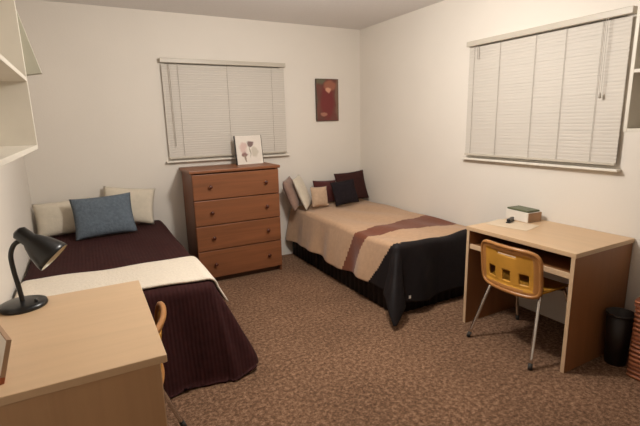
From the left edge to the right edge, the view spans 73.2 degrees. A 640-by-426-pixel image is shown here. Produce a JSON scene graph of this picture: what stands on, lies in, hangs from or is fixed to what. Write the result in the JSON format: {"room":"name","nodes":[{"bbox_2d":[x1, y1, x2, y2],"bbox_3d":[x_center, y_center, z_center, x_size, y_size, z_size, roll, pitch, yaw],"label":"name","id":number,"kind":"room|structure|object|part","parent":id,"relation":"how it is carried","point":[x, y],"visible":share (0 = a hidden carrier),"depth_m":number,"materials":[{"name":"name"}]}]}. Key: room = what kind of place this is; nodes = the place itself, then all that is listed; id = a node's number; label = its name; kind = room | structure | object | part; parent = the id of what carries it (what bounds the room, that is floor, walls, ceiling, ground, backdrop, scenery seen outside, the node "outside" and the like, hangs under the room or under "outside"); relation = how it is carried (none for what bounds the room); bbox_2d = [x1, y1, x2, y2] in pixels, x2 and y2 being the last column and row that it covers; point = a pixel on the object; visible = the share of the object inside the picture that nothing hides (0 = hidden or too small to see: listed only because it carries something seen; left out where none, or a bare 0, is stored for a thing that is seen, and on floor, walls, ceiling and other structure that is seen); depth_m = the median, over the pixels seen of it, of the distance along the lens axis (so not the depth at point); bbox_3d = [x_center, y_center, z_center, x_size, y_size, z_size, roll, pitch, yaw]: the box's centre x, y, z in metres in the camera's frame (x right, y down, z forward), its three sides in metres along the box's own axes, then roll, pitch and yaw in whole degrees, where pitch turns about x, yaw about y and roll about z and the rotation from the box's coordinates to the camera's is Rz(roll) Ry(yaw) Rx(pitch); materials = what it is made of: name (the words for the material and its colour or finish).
{"room":"dorm room","nodes":[
{"label":"dorm room","id":0,"kind":"room"},
{"bbox_2d":[0,156,36,304],"bbox_3d":[-1.248,0.005,1.264,0.120,2.495,5.369,-8,14,-28],"label":"wall","id":1,"kind":"structure","parent":0,"point":[16,211],"depth_m":2.75,"materials":[{"name":"white paint"}]},
{"bbox_2d":[0,0,41,166],"bbox_3d":[-1.170,-0.541,1.443,0.311,0.715,1.490,-8,14,-28],"label":"wall shelf","id":2,"kind":"object","parent":1,"relation":"attached to","point":[18,61],"visible":1,"depth_m":2.04,"materials":[{"name":"beige paint"}]},
{"bbox_2d":[15,0,359,254],"bbox_3d":[-1.025,-0.675,4.437,3.611,2.495,0.120,-8,14,-28],"label":"wall","id":3,"kind":"structure","parent":0,"point":[97,99],"depth_m":3.97,"materials":[{"name":"white paint"}]},
{"bbox_2d":[164,63,289,162],"bbox_3d":[-0.939,-1.019,4.376,1.285,0.930,0.150,-8,14,-28],"label":"window","id":4,"kind":"structure","parent":3,"relation":"in","point":[164,63],"depth_m":4.30,"materials":[{"name":"white paint"}]},
{"bbox_2d":[159,58,286,158],"bbox_3d":[-0.910,-1.040,4.317,1.252,0.923,0.064,-8,14,-28],"label":"window blind","id":5,"kind":"object","parent":4,"relation":"attached to","point":[206,106],"visible":1,"depth_m":4.28,"materials":[{"name":"plastic"}]},
{"bbox_3d":[-0.902,-0.598,4.416,1.228,0.018,0.024,-8,14,-28],"label":"rail","id":6,"kind":"part","parent":5,"relation":"part of","materials":[{"name":"plastic"}]},
{"bbox_3d":[-0.904,-0.564,4.428,1.285,0.016,0.050,-8,14,-28],"label":"sill","id":7,"kind":"part","parent":4,"relation":"part of","materials":[{"name":"white paint"}]},
{"bbox_2d":[315,79,338,120],"bbox_3d":[0.080,-1.270,4.847,0.288,0.459,0.024,-8,14,-28],"label":"wall picture","id":8,"kind":"object","parent":3,"relation":"attached to","point":[326,90],"visible":1,"depth_m":4.83,"materials":[{"name":"fabric"}]},
{"bbox_2d":[42,0,443,29],"bbox_3d":[0.254,-1.473,1.802,3.611,0.100,5.609,-8,14,-28],"label":"ceiling","id":9,"kind":"structure","parent":0,"point":[347,14],"depth_m":3.90,"materials":[{"name":"paint"}]},
{"bbox_2d":[165,253,639,425],"bbox_3d":[0.316,1.065,2.341,3.611,0.100,5.609,-8,14,-28],"label":"floor","id":10,"kind":"structure","parent":0,"point":[328,354],"depth_m":2.58,"materials":[{"name":"carpet"}]},
{"bbox_2d":[0,280,167,425],"bbox_3d":[-0.950,0.798,1.696,0.605,0.750,0.800,-8,14,-28],"label":"desk","id":11,"kind":"object","parent":10,"relation":"on","point":[94,356],"visible":0.99,"depth_m":1.41,"materials":[{"name":"brown wood"}]},
{"bbox_2d":[0,325,11,384],"bbox_3d":[-0.998,0.427,1.334,0.200,0.133,0.049,10,16,42],"label":"photo frame","id":12,"kind":"object","parent":11,"relation":"on","point":[5,340],"visible":1,"depth_m":1.27,"materials":[{"name":"brown wood"}]},
{"bbox_3d":[-1.007,0.483,1.334,0.200,0.022,0.012,10,0,42],"label":"rail","id":13,"kind":"part","parent":12,"relation":"part of","materials":[{"name":"brown wood"}]},
{"bbox_2d":[0,334,5,374],"bbox_3d":[-0.997,0.419,1.333,0.189,0.107,0.006,10,0,42],"label":"photo","id":14,"kind":"object","parent":12,"relation":"on","point":[2,336],"depth_m":1.28},
{"bbox_2d":[0,227,66,314],"bbox_3d":[-1.209,0.224,1.804,0.282,0.338,0.193,-8,14,-28],"label":"desk lamp","id":15,"kind":"object","parent":11,"relation":"on","point":[42,250],"visible":1,"depth_m":1.76,"materials":[{"name":"black metal"}]},
{"bbox_3d":[-1.156,0.150,1.788,0.186,0.188,0.140,-8,14,-28],"label":"lamp shade","id":16,"kind":"part","parent":15,"relation":"part of","materials":[{"name":"black metal"}]},
{"bbox_3d":[-0.776,0.879,1.364,0.577,0.722,0.022,-8,14,-28],"label":"panel","id":17,"kind":"part","parent":11,"relation":"part of","materials":[{"name":"brown wood"}]},
{"bbox_2d":[154,301,186,425],"bbox_3d":[-0.882,0.791,1.804,0.540,0.717,0.502,-4,12,-13],"label":"chair","id":18,"kind":"object","parent":10,"relation":"on","point":[160,308],"visible":0.16,"depth_m":1.94,"materials":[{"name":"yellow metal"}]},
{"bbox_3d":[-0.683,0.578,1.809,0.082,0.291,0.427,-4,12,-13],"label":"backrest","id":19,"kind":"part","parent":18,"relation":"part of","materials":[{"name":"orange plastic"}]},
{"bbox_3d":[-0.778,0.874,2.042,0.246,0.408,0.024,-11,15,-39],"label":"leg","id":20,"kind":"part","parent":18,"relation":"part of","materials":[{"name":"silver metal"}]},
{"bbox_2d":[179,162,281,280],"bbox_3d":[-0.865,0.073,4.305,0.876,1.080,0.489,-8,14,-28],"label":"dresser","id":21,"kind":"object","parent":10,"relation":"on","point":[232,211],"visible":0.99,"depth_m":4.12,"materials":[{"name":"brown wood"}]},
{"bbox_3d":[-0.775,-0.269,4.051,0.832,0.232,0.016,-8,14,-28],"label":"drawer","id":22,"kind":"part","parent":21,"relation":"part of","materials":[{"name":"brown wood"}]},
{"bbox_3d":[-0.769,-0.035,4.101,0.832,0.232,0.016,-8,14,-28],"label":"drawer","id":23,"kind":"part","parent":21,"relation":"part of","materials":[{"name":"brown wood"}]},
{"bbox_3d":[-0.764,0.200,4.150,0.832,0.232,0.016,-8,14,-28],"label":"drawer","id":24,"kind":"part","parent":21,"relation":"part of","materials":[{"name":"brown wood"}]},
{"bbox_3d":[-0.757,0.451,4.204,0.832,0.265,0.016,-8,14,-28],"label":"drawer","id":25,"kind":"part","parent":21,"relation":"part of","materials":[{"name":"brown wood"}]},
{"bbox_2d":[233,135,263,164],"bbox_3d":[-0.719,-0.637,4.352,0.289,0.287,0.067,-9,14,-30],"label":"print","id":26,"kind":"object","parent":21,"relation":"on","point":[248,149],"visible":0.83,"depth_m":4.34,"materials":[{"name":"paper"}]},
{"bbox_2d":[293,242,463,311],"bbox_3d":[0.532,0.322,4.306,0.944,0.525,1.898,-8,14,-28],"label":"bed","id":27,"kind":"object","parent":10,"relation":"on","point":[368,290],"visible":0.26,"depth_m":3.74,"materials":[{"name":"black fabric"}]},
{"bbox_2d":[285,198,466,325],"bbox_3d":[0.510,0.307,4.170,1.111,0.533,2.087,-8,14,-28],"label":"comforter","id":28,"kind":"object","parent":27,"relation":"on","point":[409,256],"visible":0.98,"depth_m":3.55,"materials":[{"name":"beige fabric"}]},
{"bbox_2d":[283,176,300,210],"bbox_3d":[-0.301,-0.213,4.626,0.156,0.340,0.342,1,12,9],"label":"throw pillow","id":29,"kind":"object","parent":28,"relation":"on","point":[289,189],"visible":0.82,"depth_m":4.51,"materials":[{"name":"beige fabric"}]},
{"bbox_2d":[292,175,311,209],"bbox_3d":[-0.188,-0.228,4.653,0.155,0.342,0.350,0,12,9],"label":"bed pillow","id":30,"kind":"object","parent":28,"relation":"on","point":[299,185],"visible":1,"depth_m":4.54,"materials":[{"name":"beige fabric"}]},
{"bbox_2d":[310,186,328,206],"bbox_3d":[-0.006,-0.177,4.673,0.204,0.218,0.108,-7,13,-25],"label":"throw pillow","id":31,"kind":"object","parent":28,"relation":"on","point":[319,194],"visible":1,"depth_m":4.63,"materials":[{"name":"beige fabric"}]},
{"bbox_2d":[313,180,335,201],"bbox_3d":[0.062,-0.245,4.890,0.309,0.265,0.118,-7,13,-24],"label":"throw pillow","id":32,"kind":"object","parent":28,"relation":"on","point":[330,195],"visible":0.46,"depth_m":4.86,"materials":[{"name":"fabric"}]},
{"bbox_2d":[330,179,358,205],"bbox_3d":[0.274,-0.228,4.749,0.330,0.269,0.127,-9,14,-33],"label":"throw pillow","id":33,"kind":"object","parent":28,"relation":"on","point":[344,192],"visible":1,"depth_m":4.71,"materials":[{"name":"fabric"}]},
{"bbox_2d":[334,170,368,198],"bbox_3d":[0.368,-0.314,4.993,0.428,0.337,0.144,-9,14,-32],"label":"throw pillow","id":34,"kind":"object","parent":28,"relation":"on","point":[358,176],"visible":0.54,"depth_m":4.99,"materials":[{"name":"fabric"}]},
{"bbox_2d":[466,239,568,369],"bbox_3d":[1.358,0.519,2.828,0.540,0.717,0.502,-8,14,-28],"label":"chair","id":35,"kind":"object","parent":10,"relation":"on","point":[522,276],"visible":1,"depth_m":2.66,"materials":[{"name":"orange plastic"}]},
{"bbox_3d":[1.142,0.635,2.947,0.246,0.408,0.024,-2,12,-2],"label":"leg","id":36,"kind":"part","parent":35,"relation":"part of","materials":[{"name":"silver metal"}]},
{"bbox_3d":[1.169,0.346,2.689,0.082,0.291,0.427,-8,14,-28],"label":"backrest","id":37,"kind":"part","parent":35,"relation":"part of","materials":[{"name":"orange plastic"}]},
{"bbox_3d":[1.404,0.599,3.085,0.024,0.408,0.246,7,15,34],"label":"leg","id":38,"kind":"part","parent":35,"relation":"part of","materials":[{"name":"silver metal"}]},
{"bbox_3d":[1.357,0.449,2.814,0.402,0.047,0.413,-8,14,-28],"label":"seat","id":39,"kind":"part","parent":35,"relation":"part of","materials":[{"name":"orange plastic"}]},
{"bbox_3d":[1.319,0.699,2.627,0.024,0.408,0.246,7,15,34],"label":"leg","id":40,"kind":"part","parent":35,"relation":"part of","materials":[{"name":"silver metal"}]},
{"bbox_3d":[1.581,0.663,2.765,0.246,0.408,0.024,-2,12,-2],"label":"leg","id":41,"kind":"part","parent":35,"relation":"part of","materials":[{"name":"silver metal"}]},
{"bbox_2d":[463,218,634,372],"bbox_3d":[1.499,0.483,2.933,0.597,0.735,0.791,-8,14,-28],"label":"desk","id":42,"kind":"object","parent":10,"relation":"on","point":[596,264],"visible":0.81,"depth_m":2.64,"materials":[{"name":"brown wood"}]},
{"bbox_3d":[1.320,0.432,3.263,0.587,0.706,0.022,-8,14,-28],"label":"panel","id":43,"kind":"part","parent":42,"relation":"part of","materials":[{"name":"brown wood"}]},
{"bbox_2d":[485,219,539,230],"bbox_3d":[1.361,0.083,3.057,0.210,0.002,0.300,-11,16,-39],"label":"paper sheet","id":44,"kind":"object","parent":42,"relation":"on","point":[499,222],"visible":1,"depth_m":3.04,"materials":[{"name":"white paper"}]},
{"bbox_2d":[506,217,514,222],"bbox_3d":[1.385,0.049,3.132,0.028,0.030,0.110,9,16,41],"label":"stapler","id":45,"kind":"object","parent":44,"relation":"on","point":[511,219],"visible":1,"depth_m":3.11,"materials":[{"name":"black plastic"}]},
{"bbox_3d":[1.250,0.298,2.758,0.017,0.032,0.733,-8,14,-28],"label":"rail","id":46,"kind":"part","parent":42,"relation":"part of","materials":[{"name":"beige wood"}]},
{"bbox_2d":[506,209,541,222],"bbox_3d":[1.512,0.013,3.199,0.135,0.072,0.204,-6,13,-22],"label":"tissue box","id":47,"kind":"object","parent":42,"relation":"on","point":[525,217],"visible":0.88,"depth_m":3.12,"materials":[{"name":"white cardboard"}]},
{"bbox_2d":[507,205,539,212],"bbox_3d":[1.504,-0.029,3.189,0.120,0.014,0.190,-6,13,-22],"label":"folded cloth","id":48,"kind":"object","parent":47,"relation":"on","point":[518,208],"visible":1,"depth_m":3.17,"materials":[{"name":"green fabric"}]},
{"bbox_3d":[1.681,0.562,2.611,0.587,0.706,0.022,-8,14,-28],"label":"panel","id":49,"kind":"part","parent":42,"relation":"part of","materials":[{"name":"brown wood"}]},
{"bbox_2d":[604,307,634,366],"bbox_3d":[1.803,0.754,2.607,0.154,0.327,0.154,-8,14,-28],"label":"waste bin","id":50,"kind":"object","parent":10,"relation":"on","point":[619,321],"visible":0.94,"depth_m":2.57,"materials":[{"name":"plastic"}]},
{"bbox_2d":[626,297,639,381],"bbox_3d":[1.945,0.720,2.404,0.278,0.470,0.278,-8,14,-28],"label":"wicker basket","id":51,"kind":"object","parent":10,"relation":"on","point":[633,369],"visible":1,"depth_m":2.44,"materials":[{"name":"brown wicker"}]},
{"bbox_3d":[1.940,0.509,2.360,0.278,0.038,0.278,-8,14,-28],"label":"basket lid","id":52,"kind":"part","parent":51,"relation":"part of","materials":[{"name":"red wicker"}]},
{"bbox_3d":[-1.533,0.591,3.203,0.976,0.555,1.918,-8,14,-28],"label":"bed","id":53,"kind":"object","parent":10,"relation":"on","visible":0},
{"bbox_2d":[23,220,258,397],"bbox_3d":[-1.380,0.576,3.171,1.237,0.591,2.096,-8,14,-28],"label":"quilt","id":54,"kind":"object","parent":53,"relation":"on","point":[204,344],"visible":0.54,"depth_m":2.53,"materials":[{"name":"red fabric"}]},
{"bbox_2d":[31,197,89,236],"bbox_3d":[-2.168,0.037,3.663,0.448,0.292,0.152,-9,14,-33],"label":"bed pillow","id":55,"kind":"object","parent":54,"relation":"on","point":[55,218],"visible":0.62,"depth_m":3.58,"materials":[{"name":"beige fabric"}]},
{"bbox_2d":[69,192,137,240],"bbox_3d":[-1.816,0.022,3.622,0.474,0.332,0.201,-9,14,-30],"label":"throw pillow","id":56,"kind":"object","parent":54,"relation":"on","point":[106,215],"visible":1,"depth_m":3.57,"materials":[{"name":"blue fabric"}]},
{"bbox_2d":[15,256,227,301],"bbox_3d":[-1.160,0.473,2.573,1.112,0.189,0.476,-7,13,-25],"label":"throw blanket","id":57,"kind":"object","parent":54,"relation":"on","point":[188,269],"visible":0.72,"depth_m":2.56,"materials":[{"name":"white fabric"}]},
{"bbox_2d":[103,186,154,223],"bbox_3d":[-1.742,-0.070,3.932,0.476,0.369,0.164,-6,13,-20],"label":"bed pillow","id":58,"kind":"object","parent":54,"relation":"on","point":[142,200],"visible":0.59,"depth_m":3.93,"materials":[{"name":"beige fabric"}]},
{"bbox_2d":[360,0,639,350],"bbox_3d":[1.818,-0.413,2.880,0.120,2.495,5.369,-8,14,-28],"label":"wall","id":59,"kind":"structure","parent":0,"point":[414,65],"depth_m":3.78,"materials":[{"name":"white paint"}]},
{"bbox_2d":[461,15,628,171],"bbox_3d":[1.583,-0.822,3.144,0.150,0.925,1.270,-8,14,-28],"label":"window","id":60,"kind":"structure","parent":59,"relation":"in","point":[465,158],"depth_m":3.03,"materials":[{"name":"white paint"}]},
{"bbox_3d":[1.550,-0.371,3.216,0.050,0.016,1.270,-8,14,-28],"label":"sill","id":61,"kind":"part","parent":60,"relation":"part of","materials":[{"name":"white paint"}]},
{"bbox_2d":[464,5,637,165],"bbox_3d":[1.530,-0.848,3.105,0.065,0.921,1.242,-8,14,-28],"label":"window blind","id":62,"kind":"object","parent":60,"relation":"attached to","point":[556,96],"visible":0.97,"depth_m":2.97,"materials":[{"name":"plastic"}]},
{"bbox_3d":[1.265,-0.927,3.581,0.002,0.871,0.003,-8,14,-28],"label":"ladder cord","id":63,"kind":"part","parent":62,"relation":"part of","materials":[{"name":"white fabric"}]},
{"bbox_3d":[1.385,-0.884,3.365,0.002,0.871,0.003,-8,14,-28],"label":"ladder cord","id":64,"kind":"part","parent":62,"relation":"part of","materials":[{"name":"white fabric"}]},
{"bbox_3d":[1.528,-0.833,3.107,0.002,0.871,0.003,-8,14,-28],"label":"ladder cord","id":65,"kind":"part","parent":62,"relation":"part of","materials":[{"name":"white fabric"}]},
{"bbox_3d":[1.547,-0.407,3.202,0.024,0.018,1.218,-8,14,-28],"label":"rail","id":66,"kind":"part","parent":62,"relation":"part of","materials":[{"name":"plastic"}]},
{"bbox_3d":[1.633,-0.795,2.917,0.002,0.871,0.003,-8,14,-28],"label":"ladder cord","id":67,"kind":"part","parent":62,"relation":"part of","materials":[{"name":"white fabric"}]},
{"bbox_3d":[1.743,-0.756,2.719,0.002,0.871,0.003,-8,14,-28],"label":"ladder cord","id":68,"kind":"part","parent":62,"relation":"part of","materials":[{"name":"white fabric"}]},
{"bbox_3d":[1.732,-0.964,2.638,0.007,0.430,0.003,-8,14,-28],"label":"pull cord","id":69,"kind":"part","parent":62,"relation":"part of","materials":[{"name":"white fabric"}]},
{"bbox_3d":[1.737,-0.962,2.628,0.007,0.430,0.003,-8,14,-28],"label":"pull cord","id":70,"kind":"part","parent":62,"relation":"part of","materials":[{"name":"white fabric"}]},
{"bbox_2d":[623,0,639,131],"bbox_3d":[2.097,-0.718,1.898,0.224,0.715,1.215,-8,14,-28],"label":"wall shelf","id":71,"kind":"object","parent":59,"relation":"attached to","point":[632,112],"visible":1,"depth_m":2.39,"materials":[{"name":"beige paint"}]}
]}

